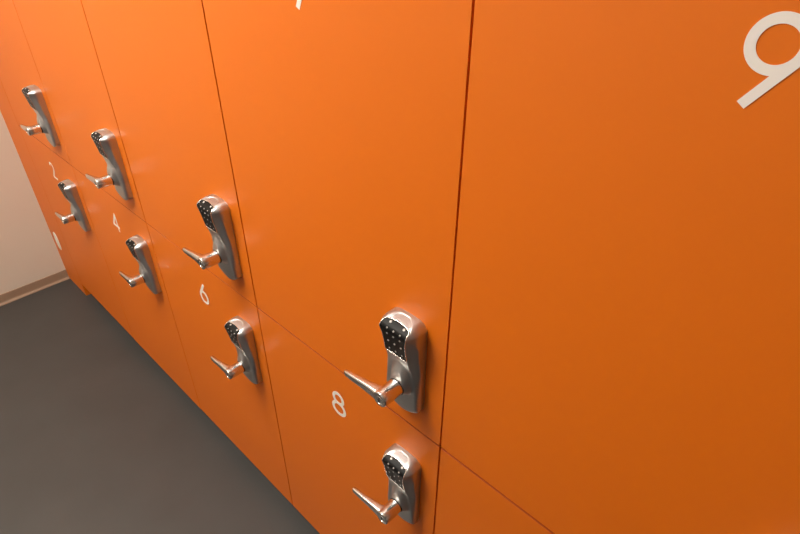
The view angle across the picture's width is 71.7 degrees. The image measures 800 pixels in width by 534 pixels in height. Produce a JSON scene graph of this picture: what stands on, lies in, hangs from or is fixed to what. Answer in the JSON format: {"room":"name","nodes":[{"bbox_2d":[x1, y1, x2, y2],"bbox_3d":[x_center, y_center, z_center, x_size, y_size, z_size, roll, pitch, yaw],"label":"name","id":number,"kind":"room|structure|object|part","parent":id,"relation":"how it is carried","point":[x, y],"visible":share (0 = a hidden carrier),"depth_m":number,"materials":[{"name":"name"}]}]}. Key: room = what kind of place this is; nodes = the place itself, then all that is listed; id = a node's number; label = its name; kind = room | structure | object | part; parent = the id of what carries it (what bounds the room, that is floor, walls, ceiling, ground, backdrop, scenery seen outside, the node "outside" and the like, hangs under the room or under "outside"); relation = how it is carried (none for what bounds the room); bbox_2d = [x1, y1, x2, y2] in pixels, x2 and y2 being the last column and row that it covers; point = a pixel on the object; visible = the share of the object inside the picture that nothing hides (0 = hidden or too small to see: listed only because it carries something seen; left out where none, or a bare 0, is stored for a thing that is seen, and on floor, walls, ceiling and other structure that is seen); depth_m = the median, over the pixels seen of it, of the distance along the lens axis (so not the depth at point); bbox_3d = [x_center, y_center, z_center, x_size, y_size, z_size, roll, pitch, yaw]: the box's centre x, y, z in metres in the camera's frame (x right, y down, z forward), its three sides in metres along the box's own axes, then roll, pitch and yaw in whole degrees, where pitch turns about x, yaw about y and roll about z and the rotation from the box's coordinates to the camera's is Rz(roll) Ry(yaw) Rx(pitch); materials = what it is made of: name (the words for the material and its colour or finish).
{"room":"locker room","nodes":[
{"label":"locker room","id":0,"kind":"room"},
{"bbox_2d":[0,111,64,294],"bbox_3d":[-2.113,-0.715,1.375,0.100,2.600,2.600,29,44,34],"label":"wall","id":1,"kind":"structure","parent":0,"point":[29,253],"depth_m":2.34,"materials":[{"name":"beige paint"}]},
{"bbox_2d":[0,269,69,306],"bbox_3d":[-2.253,0.460,1.921,0.016,0.044,2.100,29,44,34],"label":"baseboard","id":2,"kind":"structure","parent":1,"relation":"attached to","point":[8,297],"depth_m":2.46,"materials":[{"name":"brown plastic"}]},
{"bbox_2d":[0,279,319,533],"bbox_3d":[-0.353,1.371,0.756,5.004,0.100,2.800,29,44,34],"label":"floor","id":3,"kind":"structure","parent":0,"point":[96,437],"depth_m":1.81,"materials":[{"name":"grey plastic"}]},
{"bbox_2d":[0,80,90,295],"bbox_3d":[-1.282,-0.634,2.223,0.202,1.511,0.501,29,44,34],"label":"filler panel","id":4,"kind":"object","parent":3,"relation":"on","point":[6,110],"visible":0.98,"depth_m":2.22,"materials":[{"name":"orange laminate"}]},
{"bbox_3d":[-1.480,-0.112,2.393,0.046,0.086,0.003,29,44,34],"label":"oval plate","id":5,"kind":"part","parent":4,"relation":"part of","materials":[{"name":"white"}]},
{"bbox_2d":[19,126,132,336],"bbox_3d":[-1.053,-0.208,2.194,0.499,0.715,0.566,29,44,34],"label":"locker","id":6,"kind":"object","parent":3,"relation":"on","point":[58,179],"visible":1,"depth_m":2.02,"materials":[{"name":"orange laminate"}]},
{"bbox_2d":[0,0,70,163],"bbox_3d":[-1.048,-0.802,1.782,0.499,0.730,0.566,29,44,34],"label":"locker","id":7,"kind":"object","parent":6,"relation":"on","point":[20,78],"visible":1,"depth_m":1.66,"materials":[{"name":"orange laminate"}]},
{"bbox_3d":[-1.124,-0.427,1.686,0.098,0.028,0.040,29,44,34],"label":"lever","id":8,"kind":"part","parent":7,"relation":"part of","materials":[{"name":"silver metal"}]},
{"bbox_3d":[-1.126,-0.175,1.860,0.098,0.028,0.040,29,44,34],"label":"lever","id":9,"kind":"part","parent":6,"relation":"part of","materials":[{"name":"silver metal"}]},
{"bbox_2d":[72,166,200,408],"bbox_3d":[-0.692,-0.007,1.911,0.499,0.718,0.566,29,44,34],"label":"locker","id":10,"kind":"object","parent":3,"relation":"on","point":[125,241],"visible":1,"depth_m":1.74,"materials":[{"name":"orange laminate"}]},
{"bbox_2d":[13,0,145,221],"bbox_3d":[-0.688,-0.603,1.498,0.499,0.730,0.566,29,44,34],"label":"locker","id":11,"kind":"object","parent":10,"relation":"on","point":[58,35],"visible":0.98,"depth_m":1.38,"materials":[{"name":"orange laminate"}]},
{"bbox_3d":[-0.763,-0.228,1.403,0.098,0.028,0.040,29,44,34],"label":"lever","id":12,"kind":"part","parent":11,"relation":"part of","materials":[{"name":"silver metal"}]},
{"bbox_3d":[-0.765,0.024,1.577,0.098,0.028,0.040,29,44,34],"label":"lever","id":13,"kind":"part","parent":10,"relation":"part of","materials":[{"name":"silver metal"}]},
{"bbox_2d":[147,223,292,504],"bbox_3d":[-0.331,0.191,1.627,0.499,0.715,0.566,29,44,34],"label":"locker","id":14,"kind":"object","parent":3,"relation":"on","point":[220,332],"visible":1,"depth_m":1.45,"materials":[{"name":"orange laminate"}]},
{"bbox_2d":[81,0,256,305],"bbox_3d":[-0.327,-0.403,1.215,0.499,0.730,0.566,29,44,34],"label":"locker","id":15,"kind":"object","parent":14,"relation":"on","point":[155,57],"visible":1,"depth_m":1.08,"materials":[{"name":"orange laminate"}]},
{"bbox_3d":[-0.403,-0.028,1.120,0.098,0.028,0.040,29,44,34],"label":"lever","id":16,"kind":"part","parent":15,"relation":"part of","materials":[{"name":"silver metal"}]},
{"bbox_3d":[-0.405,0.223,1.294,0.098,0.028,0.040,29,44,34],"label":"lever","id":17,"kind":"part","parent":14,"relation":"part of","materials":[{"name":"silver metal"}]},
{"bbox_2d":[258,308,441,533],"bbox_3d":[0.029,0.390,1.344,0.499,0.715,0.566,29,44,34],"label":"locker","id":18,"kind":"object","parent":3,"relation":"on","point":[354,465],"visible":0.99,"depth_m":1.12,"materials":[{"name":"orange laminate"}]},
{"bbox_2d":[202,0,474,445],"bbox_3d":[0.034,-0.204,0.932,0.499,0.730,0.566,29,44,34],"label":"locker","id":19,"kind":"object","parent":18,"relation":"on","point":[345,120],"visible":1,"depth_m":0.76,"materials":[{"name":"orange laminate"}]},
{"bbox_3d":[-0.042,0.171,0.837,0.098,0.028,0.040,29,44,34],"label":"lever","id":20,"kind":"part","parent":19,"relation":"part of","materials":[{"name":"silver metal"}]},
{"bbox_3d":[-0.044,0.422,1.011,0.098,0.028,0.040,29,44,34],"label":"lever","id":21,"kind":"part","parent":18,"relation":"part of","materials":[{"name":"silver metal"}]},
{"bbox_2d":[434,448,554,533],"bbox_3d":[0.390,0.589,1.061,0.499,0.715,0.566,29,44,34],"label":"locker","id":22,"kind":"object","parent":3,"relation":"on","point":[467,503],"visible":0.14,"depth_m":0.87,"materials":[{"name":"orange laminate"}]},
{"bbox_2d":[441,0,799,533],"bbox_3d":[0.395,-0.005,0.649,0.499,0.730,0.566,29,44,34],"label":"locker","id":23,"kind":"object","parent":22,"relation":"on","point":[624,349],"visible":1,"depth_m":0.50,"materials":[{"name":"orange laminate"}]}
]}

